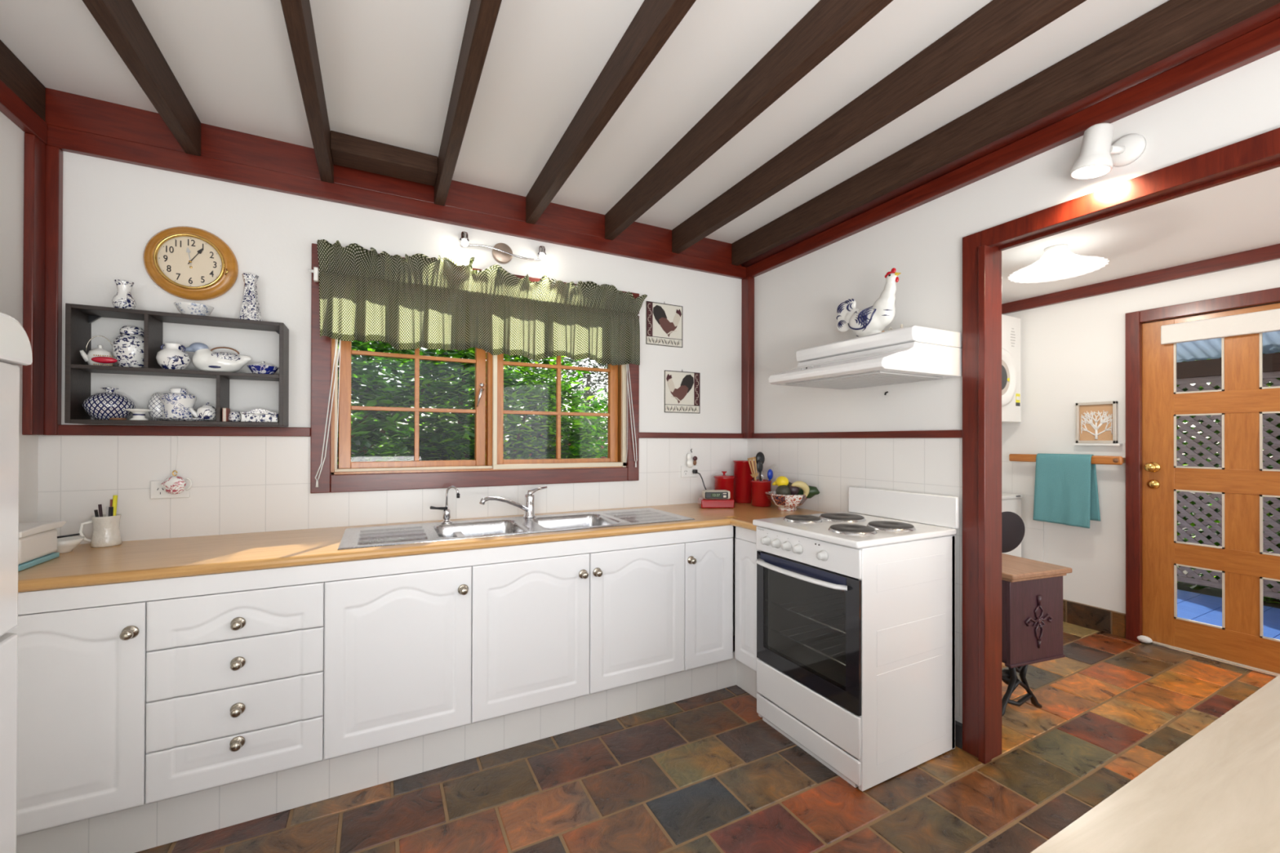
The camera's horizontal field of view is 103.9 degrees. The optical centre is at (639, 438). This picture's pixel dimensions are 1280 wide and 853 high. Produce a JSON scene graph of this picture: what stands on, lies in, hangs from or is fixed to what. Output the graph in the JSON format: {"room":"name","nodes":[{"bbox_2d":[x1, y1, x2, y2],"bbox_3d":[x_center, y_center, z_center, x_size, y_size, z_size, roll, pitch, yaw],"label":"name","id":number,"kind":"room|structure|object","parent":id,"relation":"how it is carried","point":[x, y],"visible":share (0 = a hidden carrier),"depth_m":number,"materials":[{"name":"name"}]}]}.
{"room":"kitchen","nodes":[
{"label":"kitchen","id":0,"kind":"room"},
{"bbox_2d":[0,111,38,523],"bbox_3d":[-0.903,-0.005,-0.725,0.120,2.500,5.600,0,0,-27],"label":"wall","id":1,"kind":"structure","parent":0,"point":[11,136],"depth_m":1.67,"materials":[{"name":"white paint"}]},
{"bbox_2d":[0,79,47,144],"bbox_3d":[-0.854,-1.151,-0.652,0.030,0.209,5.478,0,0,-27],"label":"trim","id":2,"kind":"structure","parent":1,"relation":"attached to","point":[11,105],"depth_m":1.65,"materials":[{"name":"red wood"}]},
{"bbox_2d":[22,133,45,435],"bbox_3d":[-2.099,-0.525,1.736,0.025,1.029,0.068,0,0,-27],"label":"trim","id":3,"kind":"structure","parent":1,"relation":"attached to","point":[34,162],"depth_m":1.72,"materials":[{"name":"red wood"}]},
{"bbox_2d":[37,151,746,635],"bbox_3d":[0.193,0.012,3.075,5.570,2.500,0.146,0,0,-27],"label":"wall","id":4,"kind":"structure","parent":0,"point":[112,209],"depth_m":2.10,"materials":[{"name":"white paint"}]},
{"bbox_2d":[43,145,62,435],"bbox_3d":[-2.108,-0.525,1.789,0.055,1.029,0.030,0,0,-27],"label":"trim","id":5,"kind":"structure","parent":4,"relation":"attached to","point":[54,155],"depth_m":1.78,"materials":[{"name":"red wood"}]},
{"bbox_2d":[5,580,147,836],"bbox_3d":[-1.785,0.750,1.612,0.457,0.660,0.612,0,0,-27],"label":"base cabinet","id":6,"kind":"object","parent":4,"relation":"attached to","point":[82,669],"visible":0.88,"depth_m":1.41,"materials":[{"name":"white wood"}]},
{"bbox_2d":[150,480,190,498],"bbox_3d":[-1.819,0.198,1.941,0.116,0.070,0.010,0,0,-27],"label":"power socket","id":7,"kind":"object","parent":4,"relation":"attached to","point":[157,491],"visible":0.68,"depth_m":1.93,"materials":[{"name":"white plastic"}]},
{"bbox_2d":[160,435,191,494],"bbox_3d":[-1.789,0.104,1.938,0.093,0.226,0.044,0,0,-27],"label":"ornament","id":8,"kind":"object","parent":4,"relation":"attached to","point":[175,485],"visible":1,"depth_m":1.92,"materials":[{"name":"white ceramic"}]},
{"bbox_2d":[160,475,186,494],"bbox_3d":[-1.794,0.182,1.927,0.075,0.070,0.030,0,0,-27],"label":"pot","id":9,"kind":"object","parent":8,"relation":"on","point":[175,485],"depth_m":1.92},
{"bbox_2d":[64,302,288,426],"bbox_3d":[-1.730,-0.256,1.921,0.616,0.412,0.138,0,0,-27],"label":"display shelf","id":10,"kind":"object","parent":4,"relation":"attached to","point":[79,318],"visible":1,"depth_m":1.84,"materials":[{"name":"black wood"}]},
{"bbox_2d":[80,335,112,365],"bbox_3d":[-1.950,-0.312,1.803,0.078,0.114,0.066,0,0,-27],"label":"teapot","id":11,"kind":"object","parent":10,"relation":"on","point":[87,357],"visible":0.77,"depth_m":1.78,"materials":[{"name":"white ceramic"}]},
{"bbox_2d":[80,345,112,365],"bbox_3d":[-1.950,-0.295,1.803,0.078,0.081,0.066,0,0,-27],"label":"pot","id":12,"kind":"object","parent":11,"relation":"on","point":[87,357],"depth_m":1.78,"materials":[{"name":"white ceramic"}]},
{"bbox_2d":[82,387,135,419],"bbox_3d":[-1.924,-0.123,1.819,0.134,0.117,0.134,0,0,-27],"label":"pot","id":13,"kind":"object","parent":10,"relation":"on","point":[106,405],"visible":0.89,"depth_m":1.78,"materials":[{"name":"ceramic"}]},
{"bbox_2d":[111,279,136,309],"bbox_3d":[-1.881,-0.517,1.828,0.062,0.108,0.062,0,0,-27],"label":"vase","id":14,"kind":"object","parent":10,"relation":"on","point":[123,299],"visible":0.82,"depth_m":1.81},
{"bbox_2d":[111,325,143,367],"bbox_3d":[-1.878,-0.335,1.855,0.106,0.160,0.106,0,0,-27],"label":"ginger jar","id":15,"kind":"object","parent":10,"relation":"on","point":[127,348],"visible":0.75,"depth_m":1.82,"materials":[{"name":"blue ceramic"}]},
{"bbox_2d":[147,392,162,420],"bbox_3d":[-1.823,-0.118,1.896,0.057,0.108,0.057,0,0,-27],"label":"egg","id":16,"kind":"object","parent":10,"relation":"on","point":[154,403],"visible":0.66,"depth_m":1.88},
{"bbox_2d":[155,342,190,369],"bbox_3d":[-1.752,-0.304,1.883,0.096,0.099,0.096,0,0,-27],"label":"jar","id":17,"kind":"object","parent":10,"relation":"on","point":[172,357],"visible":0.89,"depth_m":1.86,"materials":[{"name":"blue"}]},
{"bbox_2d":[153,417,211,421],"bbox_3d":[-1.729,-0.070,1.911,0.185,0.012,0.106,0,0,-27],"label":"oval plate","id":18,"kind":"object","parent":10,"relation":"on","point":[159,418],"visible":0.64,"depth_m":1.87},
{"bbox_2d":[160,387,196,417],"bbox_3d":[-1.756,-0.131,1.907,0.095,0.118,0.095,0,0,17],"label":"ginger jar","id":19,"kind":"object","parent":18,"relation":"on","point":[175,403],"visible":0.83,"depth_m":1.88,"materials":[{"name":"ceramic"}]},
{"bbox_2d":[188,402,216,420],"bbox_3d":[-1.667,-0.104,1.921,0.062,0.068,0.076,0,0,20],"label":"teapot","id":20,"kind":"object","parent":18,"relation":"on","point":[206,411],"visible":0.93,"depth_m":1.91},
{"bbox_2d":[173,301,214,315],"bbox_3d":[-1.712,-0.485,1.927,0.114,0.047,0.114,0,0,40],"label":"bowl","id":21,"kind":"object","parent":10,"relation":"on","point":[186,308],"visible":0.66,"depth_m":1.89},
{"bbox_2d":[184,342,252,372],"bbox_3d":[-1.658,-0.312,1.970,0.213,0.116,0.078,0,0,-24],"label":"tureen","id":22,"kind":"object","parent":10,"relation":"on","point":[203,358],"visible":0.84,"depth_m":1.94,"materials":[{"name":"white ceramic"}]},
{"bbox_2d":[237,272,262,320],"bbox_3d":[-1.553,-0.556,1.998,0.074,0.189,0.074,0,0,-5],"label":"vase","id":23,"kind":"object","parent":10,"relation":"on","point":[250,309],"visible":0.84,"depth_m":1.98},
{"bbox_2d":[240,408,279,422],"bbox_3d":[-1.518,-0.090,2.010,0.121,0.054,0.072,0,0,-27],"label":"trinket box","id":24,"kind":"object","parent":10,"relation":"on","point":[259,415],"visible":0.83,"depth_m":1.98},
{"bbox_2d":[57,424,311,436],"bbox_3d":[-1.775,-0.028,1.965,0.814,0.038,0.022,0,0,-27],"label":"trim","id":25,"kind":"structure","parent":4,"relation":"attached to","point":[63,429],"depth_m":1.94,"materials":[{"name":"red wood"}]},
{"bbox_2d":[142,226,238,300],"bbox_3d":[-1.756,-0.687,1.961,0.287,0.287,0.048,0,0,-27],"label":"wall clock","id":26,"kind":"object","parent":4,"relation":"attached to","point":[185,262],"visible":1,"depth_m":1.96,"materials":[{"name":"brown wood"}]},
{"bbox_2d":[145,563,324,804],"bbox_3d":[-1.384,0.751,1.820,0.446,0.660,0.612,0,0,-27],"label":"drawer unit","id":27,"kind":"object","parent":4,"relation":"attached to","point":[235,660],"visible":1,"depth_m":1.57,"materials":[{"name":"white wood"}]},
{"bbox_2d":[44,87,746,279],"bbox_3d":[-0.713,-1.138,2.517,3.200,0.209,0.028,0,0,-27],"label":"trim","id":28,"kind":"structure","parent":4,"relation":"attached to","point":[78,124],"depth_m":2.17,"materials":[{"name":"red wood"}]},
{"bbox_2d":[324,532,471,759],"bbox_3d":[-0.975,0.753,2.033,0.477,0.660,0.612,0,0,-27],"label":"base cabinet","id":29,"kind":"object","parent":4,"relation":"attached to","point":[397,630],"visible":1,"depth_m":1.78,"materials":[{"name":"white wood"}]},
{"bbox_2d":[308,266,639,315],"bbox_3d":[-0.709,-0.690,2.490,1.568,0.060,0.079,0,0,-27],"label":"curtain rod","id":30,"kind":"object","parent":4,"relation":"attached to","point":[316,273],"visible":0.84,"depth_m":2.11,"materials":[{"name":"white plastic"}]},
{"bbox_2d":[316,239,647,365],"bbox_3d":[-0.659,-0.618,2.441,1.545,0.448,0.118,0,0,-27],"label":"window valance","id":31,"kind":"object","parent":30,"relation":"hanging from","point":[415,301],"visible":1,"depth_m":2.37,"materials":[{"name":"green fabric"}]},
{"bbox_2d":[310,243,639,493],"bbox_3d":[-0.761,-0.296,2.615,1.580,1.072,0.245,0,0,-27],"label":"window","id":32,"kind":"structure","parent":4,"relation":"in","point":[349,477],"depth_m":2.49,"materials":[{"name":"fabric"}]},
{"bbox_2d":[315,338,340,487],"bbox_3d":[-1.344,-0.128,2.164,0.098,0.675,0.018,0,0,-20],"label":"blind cord","id":33,"kind":"object","parent":32,"relation":"hanging from","point":[339,349],"visible":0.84,"depth_m":2.16,"materials":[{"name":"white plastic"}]},
{"bbox_2d":[459,231,546,263],"bbox_3d":[-0.679,-0.934,2.501,0.424,0.103,0.085,0,0,-27],"label":"wall light","id":34,"kind":"object","parent":4,"relation":"attached to","point":[502,253],"visible":1,"depth_m":2.52,"materials":[{"name":"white metal"}]},
{"bbox_2d":[457,529,684,724],"bbox_3d":[-0.339,0.756,2.363,0.956,0.660,0.612,0,0,-27],"label":"base cabinet","id":35,"kind":"object","parent":4,"relation":"attached to","point":[557,621],"visible":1,"depth_m":2.09,"materials":[{"name":"white wood"}]},
{"bbox_2d":[17,502,826,592],"bbox_3d":[-0.538,0.408,2.166,3.188,0.033,0.790,0,0,-27],"label":"countertop","id":36,"kind":"structure","parent":35,"relation":"on","point":[131,561],"depth_m":1.77,"materials":[{"name":"brown wood"}]},
{"bbox_2d":[17,521,66,571],"bbox_3d":[-1.903,0.326,1.520,0.140,0.120,0.238,0,0,-27],"label":"butter dish","id":37,"kind":"object","parent":36,"relation":"on","point":[37,541],"visible":0.73,"depth_m":1.53,"materials":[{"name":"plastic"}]},
{"bbox_2d":[53,536,84,553],"bbox_3d":[-1.955,0.364,1.697,0.104,0.044,0.104,0,0,-27],"label":"bowl","id":38,"kind":"object","parent":36,"relation":"on","point":[65,544],"visible":0.51,"depth_m":1.69,"materials":[{"name":"white ceramic"}]},
{"bbox_2d":[78,514,122,547],"bbox_3d":[-1.931,0.333,1.799,0.104,0.108,0.080,0,0,-27],"label":"mug","id":39,"kind":"object","parent":36,"relation":"on","point":[106,530],"visible":0.97,"depth_m":1.78,"materials":[{"name":"white"}]},
{"bbox_2d":[479,486,546,518],"bbox_3d":[-0.591,0.317,2.377,0.060,0.144,0.409,0,0,29],"label":"mixer tap","id":40,"kind":"object","parent":36,"relation":"on","point":[529,508],"visible":1,"depth_m":2.44,"materials":[{"name":"silver metal"}]},
{"bbox_2d":[337,507,695,550],"bbox_3d":[-0.495,0.466,2.284,1.487,0.157,0.451,0,0,-27],"label":"sink","id":41,"kind":"object","parent":36,"relation":"in","point":[384,535],"visible":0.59,"depth_m":2.29,"materials":[{"name":"silver metal"}]},
{"bbox_2d":[697,497,734,508],"bbox_3d":[0.437,0.372,2.884,0.190,0.048,0.110,0,0,-3],"label":"tin","id":42,"kind":"object","parent":36,"relation":"on","point":[703,503],"visible":0.92,"depth_m":2.83,"materials":[{"name":"red metal"}]},
{"bbox_2d":[713,471,734,499],"bbox_3d":[0.510,0.299,3.040,0.130,0.196,0.130,0,0,-27],"label":"canister","id":43,"kind":"object","parent":36,"relation":"on","point":[722,482],"visible":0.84,"depth_m":2.99,"materials":[{"name":"metal"}]},
{"bbox_2d":[733,460,755,503],"bbox_3d":[0.646,0.269,3.117,0.137,0.258,0.137,0,0,-27],"label":"canister","id":44,"kind":"object","parent":36,"relation":"on","point":[741,468],"visible":0.73,"depth_m":3.06,"materials":[{"name":"metal"}]},
{"bbox_2d":[751,479,772,506],"bbox_3d":[0.713,0.322,2.949,0.121,0.150,0.121,0,0,-27],"label":"utensil crock","id":45,"kind":"object","parent":36,"relation":"on","point":[759,498],"visible":0.89,"depth_m":2.90,"materials":[{"name":"red ceramic"}]},
{"bbox_2d":[765,491,807,511],"bbox_3d":[0.811,0.350,2.768,0.218,0.094,0.218,0,0,-5],"label":"fruit bowl","id":46,"kind":"object","parent":36,"relation":"on","point":[784,502],"visible":0.92,"depth_m":2.70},
{"bbox_2d":[645,301,682,347],"bbox_3d":[0.146,-0.679,2.970,0.249,0.265,0.012,0,0,-27],"label":"plaque","id":47,"kind":"object","parent":4,"relation":"attached to","point":[664,322],"visible":1,"depth_m":2.96,"materials":[{"name":"ceramic"}]},
{"bbox_2d":[663,369,700,413],"bbox_3d":[0.256,-0.284,3.026,0.251,0.265,0.012,0,0,-27],"label":"plaque","id":48,"kind":"object","parent":4,"relation":"attached to","point":[681,388],"visible":1,"depth_m":3.02,"materials":[{"name":"beige tile"}]},
{"bbox_2d":[639,432,742,438],"bbox_3d":[0.324,-0.016,3.057,0.754,0.032,0.020,0,0,-27],"label":"trim","id":49,"kind":"structure","parent":4,"relation":"attached to","point":[642,435],"depth_m":3.03,"materials":[{"name":"red wood"}]},
{"bbox_2d":[684,524,733,671],"bbox_3d":[0.210,0.758,2.648,0.282,0.660,0.612,0,0,-27],"label":"base cabinet","id":50,"kind":"object","parent":4,"relation":"attached to","point":[708,551],"visible":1,"depth_m":2.40,"materials":[{"name":"white wood"}]},
{"bbox_2d":[1001,314,1021,422],"bbox_3d":[2.413,-0.500,3.796,0.592,0.770,0.613,0,0,-27],"label":"dryer","id":51,"kind":"object","parent":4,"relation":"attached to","point":[1011,326],"visible":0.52,"depth_m":3.60,"materials":[{"name":"white plastic"}]},
{"bbox_2d":[0,0,1168,244],"bbox_3d":[0.518,-1.299,0.085,3.380,0.100,5.720,0,0,-27],"label":"ceiling","id":52,"kind":"structure","parent":0,"point":[388,68],"depth_m":1.71,"materials":[{"name":"white paint"}]},
{"bbox_2d":[0,40,45,121],"bbox_3d":[-0.879,-1.188,-0.609,0.018,0.132,5.378,0,0,-27],"label":"ceiling beam","id":53,"kind":"structure","parent":52,"relation":"attached to","point":[14,73],"depth_m":1.66,"materials":[{"name":"wood"}]},
{"bbox_2d":[82,0,200,155],"bbox_3d":[-0.512,-1.184,-0.418,0.047,0.137,5.378,0,0,-27],"label":"ceiling beam","id":54,"kind":"structure","parent":52,"relation":"attached to","point":[120,20],"depth_m":1.55,"materials":[{"name":"wood"}]},
{"bbox_2d":[280,0,333,183],"bbox_3d":[-0.115,-1.182,-0.212,0.047,0.137,5.378,0,0,-27],"label":"ceiling beam","id":55,"kind":"structure","parent":52,"relation":"attached to","point":[297,14],"depth_m":1.57,"materials":[{"name":"wood"}]},
{"bbox_2d":[330,130,437,186],"bbox_3d":[-1.101,-1.206,2.175,0.404,0.075,0.133,0,0,-27],"label":"ceiling beam","id":56,"kind":"structure","parent":52,"relation":"attached to","point":[347,150],"depth_m":2.13,"materials":[{"name":"wood"}]},
{"bbox_2d":[434,0,502,205],"bbox_3d":[0.286,-1.180,-0.003,0.047,0.137,5.378,0,0,-27],"label":"ceiling beam","id":57,"kind":"structure","parent":52,"relation":"attached to","point":[482,17],"depth_m":1.60,"materials":[{"name":"wood"}]},
{"bbox_2d":[525,0,696,224],"bbox_3d":[0.674,-1.179,0.198,0.047,0.137,5.378,0,0,-27],"label":"ceiling beam","id":58,"kind":"structure","parent":52,"relation":"attached to","point":[655,21],"depth_m":1.65,"materials":[{"name":"wood"}]},
{"bbox_2d":[604,0,893,239],"bbox_3d":[1.065,-1.177,0.402,0.047,0.137,5.378,0,0,-27],"label":"ceiling beam","id":59,"kind":"structure","parent":52,"relation":"attached to","point":[828,24],"depth_m":1.68,"materials":[{"name":"wood"}]},
{"bbox_2d":[671,0,1086,253],"bbox_3d":[1.449,-1.175,0.601,0.047,0.137,5.378,0,0,-27],"label":"ceiling beam","id":60,"kind":"structure","parent":52,"relation":"attached to","point":[998,25],"depth_m":1.71,"materials":[{"name":"wood"}]},
{"bbox_2d":[731,0,1279,266],"bbox_3d":[1.841,-1.173,0.805,0.047,0.137,5.378,0,0,-27],"label":"ceiling beam","id":61,"kind":"structure","parent":52,"relation":"attached to","point":[1173,26],"depth_m":1.73,"materials":[{"name":"wood"}]},
{"bbox_2d":[135,622,1277,852],"bbox_3d":[1.520,1.295,0.587,5.600,0.080,5.700,0,0,-27],"label":"floor","id":62,"kind":"structure","parent":0,"point":[704,773],"depth_m":1.80,"materials":[{"name":"tile"}]},
{"bbox_2d":[0,312,32,852],"bbox_3d":[-1.056,0.533,0.359,0.593,1.430,0.636,0,0,-27],"label":"fridge","id":63,"kind":"object","parent":62,"relation":"on","point":[15,348],"visible":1,"depth_m":0.73,"materials":[{"name":"white metal"}]},
{"bbox_2d":[16,651,736,852],"bbox_3d":[-0.703,1.170,1.945,2.687,0.169,0.011,0,0,-27],"label":"kickboard","id":64,"kind":"object","parent":62,"relation":"on","point":[145,827],"visible":0.67,"depth_m":1.77,"materials":[{"name":"wood"}]},
{"bbox_2d":[736,660,758,698],"bbox_3d":[0.560,1.175,2.440,0.011,0.169,0.274,0,0,-27],"label":"kickboard","id":65,"kind":"object","parent":62,"relation":"on","point":[746,677],"visible":0.43,"depth_m":2.49,"materials":[{"name":"wood"}]},
{"bbox_2d":[752,486,959,791],"bbox_3d":[0.881,0.749,2.135,0.638,1.022,0.568,0,0,-27],"label":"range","id":66,"kind":"object","parent":62,"relation":"on","point":[855,612],"visible":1,"depth_m":1.96,"materials":[{"name":"white metal"}]},
{"bbox_2d":[755,558,847,686],"bbox_3d":[0.851,0.750,2.133,0.584,0.440,0.502,0,0,-27],"label":"oven","id":67,"kind":"object","parent":66,"relation":"in","point":[802,611],"depth_m":2.24,"materials":[{"name":"glass"}]},
{"bbox_2d":[752,511,956,548],"bbox_3d":[0.895,0.380,2.146,0.587,0.026,0.564,0,0,-27],"label":"cooktop","id":68,"kind":"object","parent":66,"relation":"in","point":[839,530],"depth_m":2.01,"materials":[{"name":"white metal"}]},
{"bbox_2d":[1001,493,1022,557],"bbox_3d":[2.408,0.841,3.797,0.603,0.858,0.600,0,0,-27],"label":"washing machine","id":69,"kind":"object","parent":62,"relation":"on","point":[1011,502],"visible":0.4,"depth_m":3.63,"materials":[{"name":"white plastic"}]},
{"bbox_2d":[1001,511,1025,552],"bbox_3d":[2.094,0.859,3.222,0.448,0.816,0.558,0,0,-45],"label":"office chair","id":70,"kind":"object","parent":62,"relation":"on","point":[1013,529],"visible":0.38,"depth_m":3.06,"materials":[{"name":"black fabric"}]},
{"bbox_2d":[1001,553,1072,716],"bbox_3d":[1.672,0.921,2.673,0.413,0.669,0.875,0,0,-19],"label":"table","id":71,"kind":"object","parent":62,"relation":"on","point":[1032,590],"visible":0.52,"depth_m":2.28,"materials":[{"name":"brown wood"}]},
{"bbox_2d":[1031,675,1279,852],"bbox_3d":[0.932,0.821,0.410,1.510,0.865,0.625,0,0,-27],"label":"countertop","id":72,"kind":"structure","parent":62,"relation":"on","point":[1218,791],"depth_m":0.54,"materials":[{"name":"white plastic"}]},
{"bbox_2d":[746,50,1279,724],"bbox_3d":[2.013,0.007,0.791,0.066,2.500,5.600,0,0,-27],"label":"wall","id":73,"kind":"structure","parent":0,"point":[797,302],"depth_m":2.24,"materials":[{"name":"white paint"}]},
{"bbox_2d":[734,526,758,671],"bbox_3d":[0.759,0.759,2.510,0.555,0.660,0.202,0,0,-27],"label":"base cabinet","id":74,"kind":"object","parent":73,"relation":"attached to","point":[745,551],"visible":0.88,"depth_m":2.40,"materials":[{"name":"white wood"}]},
{"bbox_2d":[741,276,754,438],"bbox_3d":[0.693,-0.513,3.222,0.050,1.029,0.070,0,0,-27],"label":"trim","id":75,"kind":"structure","parent":73,"relation":"attached to","point":[747,283],"depth_m":3.20,"materials":[{"name":"red wood"}]},
{"bbox_2d":[751,430,962,438],"bbox_3d":[1.021,-0.016,2.619,0.020,0.032,1.300,0,0,-27],"label":"trim","id":76,"kind":"structure","parent":73,"relation":"attached to","point":[926,433],"depth_m":2.43,"materials":[{"name":"red wood"}]},
{"bbox_2d":[768,325,962,389],"bbox_3d":[0.960,-0.337,2.200,0.494,0.188,0.600,0,0,-27],"label":"range hood","id":77,"kind":"object","parent":73,"relation":"attached to","point":[912,353],"visible":1,"depth_m":2.02,"materials":[{"name":"white metal"}]},
{"bbox_2d":[835,267,901,337],"bbox_3d":[1.012,-0.579,2.243,0.112,0.287,0.328,0,0,-24],"label":"hen","id":78,"kind":"object","parent":77,"relation":"on","point":[874,319],"visible":0.91,"depth_m":2.18,"materials":[{"name":"white ceramic"}]},
{"bbox_2d":[741,2,1279,277],"bbox_3d":[1.936,-1.138,0.798,0.085,0.209,5.480,0,0,-27],"label":"trim","id":79,"kind":"structure","parent":73,"relation":"attached to","point":[1256,37],"depth_m":1.72,"materials":[{"name":"red wood"}]},
{"bbox_2d":[1070,122,1146,179],"bbox_3d":[1.489,-0.919,1.610,0.185,0.150,0.103,0,0,-2],"label":"wall spotlight","id":80,"kind":"object","parent":73,"relation":"attached to","point":[1097,157],"visible":1,"depth_m":1.58,"materials":[{"name":"white plastic"}]},
{"bbox_2d":[962,127,1279,764],"bbox_3d":[1.806,0.220,1.173,0.130,2.076,2.010,0,0,-27],"label":"trim","id":81,"kind":"structure","parent":73,"relation":"attached to","point":[982,250],"depth_m":1.96,"materials":[{"name":"red wood"}]},
{"bbox_2d":[1001,258,1279,613],"bbox_3d":[3.906,0.016,1.774,0.120,2.500,5.600,0,0,-27],"label":"wall","id":82,"kind":"structure","parent":0,"point":[1073,352],"depth_m":3.36,"materials":[{"name":"white paint"}]},
{"bbox_2d":[1001,460,1044,562],"bbox_3d":[2.723,0.651,3.908,0.006,0.960,0.720,0,0,-27],"label":"tiles","id":83,"kind":"structure","parent":82,"relation":"attached to","point":[1017,477],"depth_m":3.68,"materials":[{"name":"tile"}]},
{"bbox_2d":[1008,453,1125,465],"bbox_3d":[2.909,0.142,3.439,0.108,0.055,0.635,0,0,-27],"label":"towel rail","id":84,"kind":"object","parent":82,"relation":"attached to","point":[1095,460],"visible":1,"depth_m":3.25,"materials":[{"name":"brown wood"}]},
{"bbox_2d":[1032,453,1100,528],"bbox_3d":[2.883,0.347,3.396,0.085,0.480,0.346,0,0,-27],"label":"hand towel","id":85,"kind":"object","parent":84,"relation":"hanging from","point":[1066,488],"visible":1,"depth_m":3.37,"materials":[{"name":"teal fabric"}]},
{"bbox_2d":[1062,599,1125,638],"bbox_3d":[2.819,1.196,3.701,0.022,0.150,1.172,0,0,-27],"label":"baseboard","id":86,"kind":"structure","parent":82,"relation":"attached to","point":[1104,620],"depth_m":3.31,"materials":[{"name":"stone"}]},
{"bbox_2d":[1072,443,1122,445],"bbox_3d":[3.015,0.041,3.308,0.044,0.012,0.245,0,0,-27],"label":"ledge","id":87,"kind":"object","parent":82,"relation":"attached to","point":[1084,444],"visible":1,"depth_m":3.28,"materials":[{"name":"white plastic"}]},
{"bbox_2d":[1075,400,1118,443],"bbox_3d":[3.018,-0.102,3.316,0.032,0.272,0.210,0,0,-27],"label":"picture","id":88,"kind":"object","parent":87,"relation":"on","point":[1097,422],"visible":1,"depth_m":3.31,"materials":[{"name":"beige wood"}]},
{"bbox_2d":[1001,243,1279,314],"bbox_3d":[3.817,-0.987,1.787,0.035,0.075,5.500,0,0,-27],"label":"trim","id":89,"kind":"structure","parent":82,"relation":"attached to","point":[1268,253],"depth_m":3.06,"materials":[{"name":"red wood"}]},
{"bbox_2d":[1124,287,1279,675],"bbox_3d":[3.348,0.238,2.760,0.159,2.060,0.985,0,0,-27],"label":"door","id":90,"kind":"structure","parent":82,"relation":"in","point":[1153,477],"depth_m":2.90,"materials":[{"name":"brown wood"}]},
{"bbox_2d":[1160,308,1279,344],"bbox_3d":[3.319,-0.625,2.747,0.035,0.114,0.665,0,0,-27],"label":"roller blind","id":91,"kind":"object","parent":82,"relation":"attached to","point":[1266,321],"visible":1,"depth_m":2.81,"materials":[{"name":"white fabric"}]},
{"bbox_2d":[1176,330,1279,362],"bbox_3d":[4.708,-0.966,2.701,2.110,0.553,3.900,0,0,-27],"label":"corrugated roof","id":92,"kind":"structure","parent":82,"relation":"attached to","point":[1211,348],"depth_m":4.24,"materials":[{"name":"grey"}]},
{"bbox_2d":[1001,166,1279,303],"bbox_3d":[2.989,-1.078,1.368,2.190,0.100,5.720,0,0,-27],"label":"ceiling","id":93,"kind":"structure","parent":0,"point":[1243,214],"depth_m":2.54,"materials":[{"name":"white paint"}]},
{"bbox_2d":[1008,244,1109,283],"bbox_3d":[2.237,-0.961,2.696,0.420,0.126,0.418,0,0,-27],"label":"ceiling light","id":94,"kind":"object","parent":93,"relation":"attached to","point":[1057,262],"visible":1,"depth_m":2.71,"materials":[{"name":"white"}]},
{"label":"outside","id":95,"kind":"structure","parent":0,"visible":0},
{"bbox_2d":[1176,352,1279,378],"bbox_3d":[5.430,-0.596,3.075,0.100,0.140,3.900,0,0,-27],"label":"beam","id":96,"kind":"structure","parent":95,"point":[1271,362],"depth_m":4.21,"materials":[{"name":"wood"}]},
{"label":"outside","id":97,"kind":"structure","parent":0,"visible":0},
{"bbox_2d":[337,447,1279,608],"bbox_3d":[-15.907,1.536,35.200,120.000,0.130,88.000,0,0,-27],"label":"ground","id":98,"kind":"structure","parent":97,"point":[1215,592],"depth_m":4.60,"materials":[{"name":"brown soil"}]},
{"bbox_2d":[337,339,505,469],"bbox_3d":[-2.551,-0.090,3.851,3.184,2.974,1.906,0,0,-23],"label":"tree","id":99,"kind":"object","parent":98,"relation":"on","point":[365,431],"visible":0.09,"depth_m":3.81,"materials":[{"name":"green plant"}]},
{"bbox_2d":[337,341,605,462],"bbox_3d":[-3.211,0.297,5.756,6.540,3.784,2.221,0,0,-27],"label":"hedge","id":100,"kind":"object","parent":98,"relation":"on","point":[393,366],"visible":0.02,"depth_m":6.06,"materials":[{"name":"green plant"}]},
{"bbox_2d":[364,346,608,461],"bbox_3d":[-1.305,0.018,4.602,1.757,2.738,1.931,0,0,28],"label":"shrub","id":101,"kind":"object","parent":98,"relation":"on","point":[532,392],"visible":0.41,"depth_m":4.39,"materials":[{"name":"green plant"}]},
{"bbox_2d":[503,387,608,459],"bbox_3d":[-0.540,0.420,5.358,1.924,1.947,1.286,0,0,-20],"label":"shrub","id":102,"kind":"object","parent":98,"relation":"on","point":[604,454],"visible":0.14,"depth_m":5.21,"materials":[{"name":"green plant"}]},
{"bbox_2d":[523,356,608,457],"bbox_3d":[-0.281,-0.506,8.285,3.489,3.815,1.516,0,0,-32],"label":"tree","id":103,"kind":"object","parent":98,"relation":"on","point":[588,382],"visible":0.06,"depth_m":7.82,"materials":[{"name":"green plant"}]},
{"bbox_2d":[1176,351,1279,603],"bbox_3d":[6.072,0.135,3.468,1.310,3.740,5.987,0,0,-27],"label":"hedge","id":104,"kind":"object","parent":98,"relation":"on","point":[1197,587],"visible":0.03,"depth_m":4.59,"materials":[{"name":"brown plant"}]},
{"bbox_2d":[1177,589,1279,639],"bbox_3d":[4.476,1.339,2.824,1.830,0.045,4.143,0,0,-27],"label":"deck","id":105,"kind":"object","parent":98,"relation":"on","point":[1206,609],"visible":0.1,"depth_m":3.81,"materials":[{"name":"blue paint"}]},
{"bbox_2d":[1176,371,1279,599],"bbox_3d":[5.421,0.400,3.106,0.080,1.850,3.793,0,0,-27],"label":"lattice screen","id":106,"kind":"object","parent":105,"relation":"on","point":[1271,376],"visible":0.2,"depth_m":4.25,"materials":[{"name":"metal"}]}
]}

